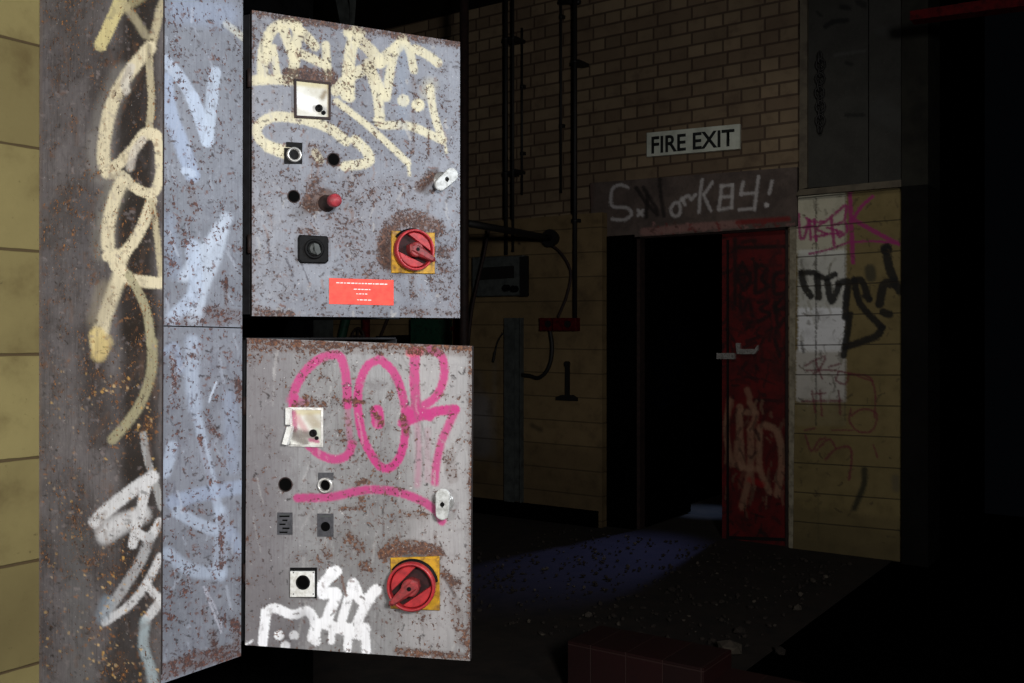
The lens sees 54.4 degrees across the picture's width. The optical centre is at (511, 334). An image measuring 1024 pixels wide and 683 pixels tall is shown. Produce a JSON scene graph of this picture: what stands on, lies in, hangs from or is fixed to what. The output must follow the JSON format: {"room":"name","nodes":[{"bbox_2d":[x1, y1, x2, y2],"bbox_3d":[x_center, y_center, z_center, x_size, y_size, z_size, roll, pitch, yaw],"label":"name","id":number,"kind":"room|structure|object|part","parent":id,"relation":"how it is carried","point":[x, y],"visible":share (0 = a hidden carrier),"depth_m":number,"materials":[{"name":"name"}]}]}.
{"room":"abandoned factory","nodes":[
{"label":"abandoned factory","id":0,"kind":"room"},
{"bbox_2d":[0,0,312,682],"bbox_3d":[-2.306,-0.725,0.694,0.410,4.750,5.540,0,0,34],"label":"wall","id":1,"kind":"structure","parent":0,"point":[19,19],"depth_m":2.15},
{"bbox_2d":[39,0,164,682],"bbox_3d":[-0.860,0.430,2.065,0.443,2.855,0.004,0,0,34],"label":"steel column","id":2,"kind":"structure","parent":1,"relation":"attached to","point":[102,62],"depth_m":2.06,"materials":[{"name":"metal"}]},
{"bbox_2d":[161,327,241,682],"bbox_3d":[-0.804,0.332,2.147,0.424,0.698,0.201,0,0,34],"label":"box","id":3,"kind":"object","parent":1,"relation":"attached to","point":[202,388],"visible":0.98,"depth_m":2.02,"materials":[{"name":"grey paint"}]},
{"bbox_2d":[164,0,242,327],"bbox_3d":[-0.802,-0.469,2.150,0.424,0.906,0.199,0,0,34],"label":"box","id":4,"kind":"object","parent":1,"relation":"attached to","point":[203,99],"visible":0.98,"depth_m":2.03,"materials":[{"name":"grey paint"}]},
{"bbox_2d":[242,10,459,319],"bbox_3d":[-0.491,-0.368,2.388,0.668,0.656,0.502,0,0,34],"label":"control panel","id":5,"kind":"object","parent":1,"relation":"attached to","point":[351,199],"visible":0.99,"depth_m":2.24,"materials":[{"name":"grey paint"}]},
{"bbox_3d":[-0.478,-0.391,2.173,0.040,0.038,0.002,0,0,-28],"label":"backing plate","id":6,"kind":"part","parent":5,"relation":"part of","materials":[{"name":"black plastic"}]},
{"bbox_2d":[286,142,301,161],"bbox_3d":[-0.474,-0.399,2.170,0.035,0.044,0.010,0,0,-28],"label":"socket","id":7,"kind":"object","parent":5,"relation":"attached to","point":[293,149],"depth_m":2.17,"materials":[{"name":"metal"}]},
{"bbox_3d":[-0.441,-0.516,2.192,0.076,0.079,0.003,0,0,-28],"label":"socket plate","id":8,"kind":"part","parent":5,"relation":"part of","materials":[{"name":"white plastic"}]},
{"bbox_3d":[-0.440,-0.517,2.191,0.082,0.086,0.006,0,0,-28],"label":"socket frame","id":9,"kind":"part","parent":5,"relation":"part of","materials":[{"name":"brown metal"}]},
{"bbox_3d":[-0.400,-0.292,2.188,0.038,0.038,0.050,0,0,-28],"label":"button stem","id":10,"kind":"part","parent":5,"relation":"part of","materials":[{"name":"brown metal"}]},
{"bbox_2d":[391,231,434,273],"bbox_3d":[-0.229,-0.191,2.305,0.107,0.097,0.006,0,0,-28],"label":"switch plate","id":11,"kind":"object","parent":5,"relation":"attached to","point":[409,249],"depth_m":2.28,"materials":[{"name":"red plastic"}]},
{"bbox_3d":[-0.208,-0.189,2.284,0.064,0.043,0.026,0,0,-28],"label":"handle","id":12,"kind":"part","parent":5,"relation":"part of","materials":[{"name":"red plastic"}]},
{"bbox_3d":[-0.153,-0.363,2.318,0.058,0.055,0.007,0,0,-28],"label":"lock lever","id":13,"kind":"part","parent":5,"relation":"part of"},
{"bbox_2d":[241,337,473,660],"bbox_3d":[-0.422,0.341,2.325,0.853,0.670,0.502,0,0,34],"label":"control panel","id":14,"kind":"object","parent":1,"relation":"attached to","point":[357,519],"visible":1,"depth_m":2.09,"materials":[{"name":"grey paint"}]},
{"bbox_3d":[-0.481,0.400,2.109,0.033,0.047,0.003,0,0,7],"label":"legend plate","id":15,"kind":"part","parent":14,"relation":"part of","materials":[{"name":"grey metal"}]},
{"bbox_2d":[290,571,314,596],"bbox_3d":[-0.442,0.525,2.098,0.052,0.055,0.008,0,0,7],"label":"socket","id":16,"kind":"object","parent":14,"relation":"attached to","point":[302,583],"depth_m":2.09,"materials":[{"name":"plastic"}]},
{"bbox_3d":[-0.434,0.194,2.103,0.070,0.077,0.003,0,0,7],"label":"socket plate","id":17,"kind":"part","parent":14,"relation":"part of","materials":[{"name":"white plastic"}]},
{"bbox_3d":[-0.435,0.195,2.102,0.076,0.084,0.006,0,0,7],"label":"socket frame","id":18,"kind":"part","parent":14,"relation":"part of","materials":[{"name":"metal"}]},
{"bbox_3d":[-0.394,0.401,2.099,0.035,0.049,0.003,0,0,7],"label":"legend plate","id":19,"kind":"part","parent":14,"relation":"part of","materials":[{"name":"grey metal"}]},
{"bbox_2d":[317,473,333,492],"bbox_3d":[-0.393,0.311,2.095,0.033,0.043,0.010,0,0,7],"label":"socket","id":20,"kind":"object","parent":14,"relation":"attached to","point":[325,481],"depth_m":2.10,"materials":[{"name":"metal"}]},
{"bbox_3d":[-0.222,0.530,2.049,0.061,0.055,0.026,0,0,7],"label":"handle","id":21,"kind":"part","parent":14,"relation":"part of","materials":[{"name":"red plastic"}]},
{"bbox_2d":[390,556,439,610],"bbox_3d":[-0.202,0.516,2.075,0.104,0.112,0.006,0,0,7],"label":"switch plate","id":22,"kind":"object","parent":14,"relation":"attached to","point":[419,576],"depth_m":2.06,"materials":[{"name":"red plastic"}]},
{"bbox_3d":[-0.142,0.347,2.044,0.030,0.065,0.007,0,0,7],"label":"lock lever","id":23,"kind":"part","parent":14,"relation":"part of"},
{"bbox_2d":[313,0,509,29],"bbox_3d":[0.214,-3.175,3.853,14.000,0.150,13.600,0,0,34],"label":"ceiling","id":24,"kind":"structure","parent":0,"point":[374,14],"depth_m":9.51,"materials":[{"name":"black"}]},
{"bbox_2d":[336,0,355,25],"bbox_3d":[-1.190,-2.638,7.093,0.215,0.944,0.080,0,0,34],"label":"diagonal strut","id":25,"kind":"object","parent":24,"relation":"attached to","point":[347,17],"visible":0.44,"depth_m":7.06,"materials":[{"name":"grey metal"}]},
{"bbox_2d":[333,212,606,527],"bbox_3d":[-1.027,0.300,9.829,4.450,2.700,0.140,0,0,34],"label":"wall","id":26,"kind":"structure","parent":0,"point":[565,442],"depth_m":8.81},
{"bbox_2d":[338,320,350,336],"bbox_3d":[-1.687,0.299,10.075,0.266,1.337,0.090,0,0,34],"label":"drain pipe","id":27,"kind":"object","parent":26,"relation":"attached to","point":[344,325],"visible":0.13,"depth_m":10.05,"materials":[{"name":"metal"}]},
{"bbox_2d":[379,319,388,335],"bbox_3d":[-1.275,-0.059,9.878,0.145,0.232,0.030,0,0,34],"label":"cable","id":28,"kind":"object","parent":26,"relation":"attached to","point":[386,320],"visible":0.8,"depth_m":9.86,"materials":[{"name":"brown rubber"}]},
{"bbox_2d":[376,335,410,343],"bbox_3d":[-1.162,0.124,9.746,0.324,0.249,0.150,0,0,34],"label":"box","id":29,"kind":"object","parent":26,"relation":"attached to","point":[400,338],"visible":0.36,"depth_m":9.65,"materials":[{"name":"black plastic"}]},
{"bbox_2d":[411,318,451,344],"bbox_3d":[-0.766,-0.034,9.444,0.342,0.261,0.200,0,0,34],"label":"case","id":30,"kind":"object","parent":26,"relation":"attached to","point":[423,330],"visible":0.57,"depth_m":9.36,"materials":[{"name":"green paint"}]},
{"bbox_2d":[492,332,503,361],"bbox_3d":[-0.130,0.114,9.094,0.130,0.273,0.024,0,0,34],"label":"cable","id":31,"kind":"object","parent":26,"relation":"attached to","point":[494,353],"visible":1,"depth_m":9.10,"materials":[{"name":"black rubber"}]},
{"bbox_2d":[472,255,528,296],"bbox_3d":[-0.097,-0.531,9.017,0.634,0.371,0.150,0,0,34],"label":"switch box","id":32,"kind":"object","parent":26,"relation":"attached to","point":[501,276],"visible":0.98,"depth_m":8.97,"materials":[{"name":"grey metal"}]},
{"bbox_2d":[469,230,489,344],"bbox_3d":[-0.303,-0.434,8.982,0.263,1.054,0.028,0,0,34],"label":"cable","id":33,"kind":"object","parent":32,"relation":"attached to","point":[488,232],"visible":0.88,"depth_m":8.98,"materials":[{"name":"black rubber"}]},
{"bbox_3d":[-0.050,-0.422,8.924,0.060,0.060,0.050,0,0,34],"label":"knob","id":34,"kind":"part","parent":32,"relation":"part of","materials":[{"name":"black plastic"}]},
{"bbox_3d":[0.022,-0.411,8.875,0.060,0.060,0.050,0,0,34],"label":"knob","id":35,"kind":"part","parent":32,"relation":"part of","materials":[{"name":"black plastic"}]},
{"bbox_2d":[504,318,523,502],"bbox_3d":[0.017,0.676,8.993,0.175,1.659,0.060,0,0,34],"label":"channel","id":36,"kind":"object","parent":26,"relation":"attached to","point":[513,327],"visible":1,"depth_m":8.98,"materials":[{"name":"grey metal"}]},
{"bbox_2d":[469,220,559,246],"bbox_3d":[0.014,-0.850,8.268,0.156,0.156,1.260,0,0,34],"label":"horizontal pipe","id":37,"kind":"object","parent":26,"relation":"attached to","point":[549,237],"visible":0.98,"depth_m":8.34,"materials":[{"name":"black metal"}]},
{"bbox_2d":[552,246,571,317],"bbox_3d":[0.430,-0.477,8.698,0.224,0.650,0.024,0,0,34],"label":"cable","id":38,"kind":"object","parent":37,"relation":"hanging from","point":[554,247],"visible":1,"depth_m":8.66,"materials":[{"name":"black rubber"}]},
{"bbox_2d":[473,497,597,527],"bbox_3d":[-1.244,1.580,9.875,4.790,0.140,0.030,0,0,34],"label":"baseboard","id":39,"kind":"structure","parent":26,"relation":"attached to","point":[554,514],"depth_m":8.85,"materials":[{"name":"black"}]},
{"bbox_2d":[521,331,553,379],"bbox_3d":[0.228,0.177,8.849,0.338,0.449,0.036,0,0,34],"label":"conduit","id":40,"kind":"object","parent":26,"relation":"attached to","point":[548,367],"visible":1,"depth_m":8.77,"materials":[{"name":"black metal"}]},
{"bbox_2d":[539,318,551,330],"bbox_3d":[0.306,-0.093,8.780,0.132,0.116,0.085,0,0,34],"label":"junction box","id":41,"kind":"object","parent":26,"relation":"attached to","point":[545,324],"visible":1,"depth_m":8.76,"materials":[{"name":"red paint"}]},
{"bbox_2d":[552,318,579,330],"bbox_3d":[0.465,-0.092,8.671,0.245,0.115,0.085,0,0,34],"label":"junction box","id":42,"kind":"object","parent":26,"relation":"attached to","point":[558,324],"visible":1,"depth_m":8.63,"materials":[{"name":"red paint"}]},
{"bbox_2d":[555,361,577,400],"bbox_3d":[0.476,0.401,8.697,0.214,0.346,0.030,0,0,34],"label":"wall bracket","id":43,"kind":"object","parent":26,"relation":"attached to","point":[567,397],"visible":1,"depth_m":8.69,"materials":[{"name":"black metal"}]},
{"bbox_2d":[384,0,900,561],"bbox_3d":[-0.050,-0.709,9.415,7.280,4.782,0.320,0,0,34],"label":"wall","id":44,"kind":"structure","parent":0,"point":[655,65],"depth_m":7.96,"materials":[{"name":"beige brick"}]},
{"bbox_2d":[362,319,369,336],"bbox_3d":[-1.402,-0.100,9.992,0.160,1.494,0.291,0,0,34],"label":"pipe","id":45,"kind":"object","parent":44,"relation":"attached to","point":[365,323],"visible":0.05,"depth_m":9.88,"materials":[{"name":"metal"}]},
{"bbox_2d":[351,327,364,336],"bbox_3d":[-1.555,0.010,9.965,0.122,0.180,0.288,0,0,-22],"label":"wheel","id":46,"kind":"object","parent":45,"relation":"attached to","point":[356,328],"visible":0.6,"depth_m":9.90,"materials":[{"name":"brown metal"}]},
{"bbox_2d":[503,0,518,254],"bbox_3d":[-0.013,-2.248,9.102,0.068,3.043,0.190,0,0,34],"label":"pipe","id":47,"kind":"object","parent":44,"relation":"attached to","point":[507,40],"visible":0.99,"depth_m":9.03,"materials":[{"name":"black metal"}]},
{"bbox_2d":[511,0,525,251],"bbox_3d":[0.052,-2.251,9.061,0.048,3.001,0.184,0,0,34],"label":"pipe","id":48,"kind":"object","parent":44,"relation":"attached to","point":[513,38],"visible":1,"depth_m":8.99,"materials":[{"name":"black metal"}]},
{"bbox_2d":[520,28,525,194],"bbox_3d":[0.098,-2.043,9.110,0.040,1.526,0.051,0,0,34],"label":"pipe","id":49,"kind":"object","parent":44,"relation":"attached to","point":[522,153],"visible":1,"depth_m":9.09,"materials":[{"name":"black metal"}]},
{"bbox_2d":[559,4,564,192],"bbox_3d":[0.443,-2.480,8.873,0.044,2.431,0.052,0,0,34],"label":"pipe","id":50,"kind":"object","parent":44,"relation":"attached to","point":[561,17],"visible":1,"depth_m":8.85,"materials":[{"name":"black metal"}]},
{"bbox_2d":[571,0,588,317],"bbox_3d":[0.589,-1.870,8.682,0.076,3.446,0.203,0,0,34],"label":"pipe","id":51,"kind":"object","parent":44,"relation":"attached to","point":[575,62],"visible":0.97,"depth_m":8.61,"materials":[{"name":"black metal"}]},
{"bbox_2d":[607,235,636,529],"bbox_3d":[0.931,0.400,8.537,0.290,2.500,0.060,0,0,34],"label":"trim","id":52,"kind":"structure","parent":44,"relation":"attached to","point":[622,249],"depth_m":8.50,"materials":[{"name":"black"}]},
{"bbox_2d":[645,239,690,526],"bbox_3d":[1.414,0.405,8.879,0.100,2.470,0.890,0,0,34],"label":"door","id":53,"kind":"structure","parent":44,"relation":"in","point":[667,264],"depth_m":8.84,"materials":[{"name":"black"}]},
{"bbox_2d":[647,124,740,156],"bbox_3d":[1.482,-1.595,8.177,0.823,0.222,0.032,0,0,34],"label":"exit sign","id":54,"kind":"object","parent":44,"relation":"attached to","point":[725,137],"visible":1,"depth_m":8.15,"materials":[{"name":"white plastic"}]},
{"bbox_2d":[590,167,798,236],"bbox_3d":[1.452,-1.077,8.192,1.830,0.498,0.060,0,0,34],"label":"door lintel","id":55,"kind":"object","parent":44,"relation":"attached to","point":[754,199],"depth_m":8.10,"materials":[{"name":"concrete"}]},
{"bbox_2d":[637,227,787,546],"bbox_3d":[1.633,0.390,8.147,1.310,2.520,0.110,0,0,34],"label":"trim","id":56,"kind":"structure","parent":44,"relation":"attached to","point":[640,240],"depth_m":8.46,"materials":[{"name":"wood"}]},
{"bbox_2d":[717,230,784,545],"bbox_3d":[1.931,0.430,7.937,0.604,2.548,0.080,0,0,34],"label":"door","id":57,"kind":"structure","parent":44,"relation":"in","point":[752,356],"depth_m":7.93,"materials":[{"name":"red paint"}]},
{"bbox_2d":[789,227,796,547],"bbox_3d":[2.175,0.319,7.707,0.063,2.677,0.004,0,0,34],"label":"trim","id":58,"kind":"structure","parent":44,"relation":"attached to","point":[793,230],"depth_m":7.71,"materials":[{"name":"metal"}]},
{"bbox_2d":[808,0,868,188],"bbox_3d":[2.457,-2.107,7.495,0.446,1.969,0.045,0,0,34],"label":"metal sheet","id":59,"kind":"object","parent":44,"relation":"attached to","point":[839,29],"visible":1,"depth_m":7.46,"materials":[{"name":"grey metal"}]},
{"bbox_2d":[814,51,825,133],"bbox_3d":[2.327,-1.832,7.521,0.086,0.634,0.030,0,0,7],"label":"hanging chain","id":60,"kind":"object","parent":59,"relation":"hanging from","point":[820,71],"visible":1,"depth_m":7.51,"materials":[{"name":"black metal"}]},
{"bbox_2d":[795,0,900,196],"bbox_3d":[2.513,-2.046,7.442,0.778,1.957,0.080,0,0,34],"label":"trim","id":61,"kind":"structure","parent":44,"relation":"attached to","point":[804,190],"depth_m":7.58,"materials":[{"name":"grey metal"}]},
{"bbox_2d":[869,0,900,182],"bbox_3d":[2.739,-2.068,7.290,0.225,1.899,0.065,0,0,34],"label":"metal sheet","id":62,"kind":"object","parent":44,"relation":"attached to","point":[884,15],"visible":0.98,"depth_m":7.27,"materials":[{"name":"grey metal"}]},
{"bbox_2d":[313,494,1023,682],"bbox_3d":[0.468,1.710,4.224,14.000,0.120,14.500,0,0,34],"label":"floor","id":63,"kind":"structure","parent":0,"point":[513,653],"depth_m":6.07,"materials":[{"name":"concrete"}]},
{"bbox_2d":[313,320,332,336],"bbox_3d":[-2.061,0.600,10.228,0.334,2.100,0.290,0,0,34],"label":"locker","id":64,"kind":"object","parent":63,"relation":"on","point":[321,328],"visible":0.02,"depth_m":10.13,"materials":[{"name":"grey metal"}]},
{"bbox_2d":[460,0,479,549],"bbox_3d":[-0.370,-0.720,7.707,0.180,4.740,0.180,0,0,34],"label":"steel post","id":65,"kind":"object","parent":63,"relation":"on","point":[464,4],"visible":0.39,"depth_m":7.68,"materials":[{"name":"brown metal"}]},
{"bbox_2d":[584,612,592,617],"bbox_3d":[0.447,1.631,5.803,0.048,0.038,0.033,0,0,-4],"label":"chunk","id":66,"kind":"object","parent":63,"relation":"on","point":[588,614],"visible":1,"depth_m":5.79,"materials":[{"name":"grey concrete"}]},
{"bbox_2d":[568,625,730,682],"bbox_3d":[0.615,1.524,4.487,0.666,0.251,0.300,0,0,34],"label":"brick plinth","id":67,"kind":"structure","parent":63,"relation":"on","point":[601,654],"depth_m":4.42,"materials":[{"name":"red brick"}]},
{"bbox_2d":[472,529,858,646],"bbox_3d":[0.700,1.633,6.728,2.581,0.034,2.735,0,0,34],"label":"rubble","id":68,"kind":"object","parent":63,"relation":"on","point":[711,640],"visible":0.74,"depth_m":6.61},
{"bbox_2d":[717,640,741,655],"bbox_3d":[1.123,1.608,5.109,0.115,0.083,0.121,0,0,-2],"label":"chunk","id":69,"kind":"object","parent":63,"relation":"on","point":[736,648],"visible":0.81,"depth_m":5.09,"materials":[{"name":"grey concrete"}]},
{"bbox_2d":[733,626,745,634],"bbox_3d":[1.256,1.625,5.474,0.065,0.049,0.066,0,0,34],"label":"chunk","id":70,"kind":"object","parent":63,"relation":"on","point":[740,630],"visible":1,"depth_m":5.46,"materials":[{"name":"grey concrete"}]},
{"bbox_2d":[711,668,804,682],"bbox_3d":[1.072,1.565,4.193,0.420,0.171,0.270,0,0,34],"label":"trim","id":71,"kind":"structure","parent":63,"relation":"on","point":[732,675],"depth_m":4.29,"materials":[{"name":"red tile"}]},
{"bbox_2d":[774,646,785,654],"bbox_3d":[1.384,1.630,5.132,0.054,0.040,0.089,0,0,6],"label":"chunk","id":72,"kind":"object","parent":63,"relation":"on","point":[779,650],"visible":1,"depth_m":5.12,"materials":[{"name":"grey concrete"}]},
{"bbox_2d":[793,604,801,610],"bbox_3d":[1.711,1.628,5.952,0.070,0.044,0.033,0,0,-18],"label":"chunk","id":73,"kind":"object","parent":63,"relation":"on","point":[797,607],"visible":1,"depth_m":5.94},
{"bbox_2d":[656,235,721,503],"bbox_3d":[1.935,0.050,10.128,0.150,3.200,3.100,0,0,34],"label":"wall","id":74,"kind":"structure","parent":0,"point":[706,251],"depth_m":10.03,"materials":[{"name":"black"}]},
{"bbox_2d":[901,184,939,566],"bbox_3d":[2.992,0.290,7.283,0.180,2.720,0.400,0,0,34],"label":"wall","id":75,"kind":"structure","parent":0,"point":[920,204],"depth_m":7.13,"materials":[{"name":"paint"}]},
{"bbox_2d":[901,0,939,190],"bbox_3d":[2.992,-2.085,7.283,0.180,2.030,0.400,0,0,34],"label":"wall panel","id":76,"kind":"object","parent":75,"relation":"attached to","point":[920,43],"visible":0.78,"depth_m":7.14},
{"bbox_2d":[940,0,984,549],"bbox_3d":[3.707,-0.800,8.370,0.140,4.900,2.200,0,0,34],"label":"wall","id":77,"kind":"structure","parent":0,"point":[962,41],"depth_m":8.32,"materials":[{"name":"black"}]},
{"bbox_2d":[910,0,1023,24],"bbox_3d":[2.888,-1.996,6.094,0.833,0.095,0.120,0,0,34],"label":"steel beam","id":78,"kind":"structure","parent":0,"point":[979,8],"depth_m":6.11,"materials":[{"name":"metal"}]}
]}

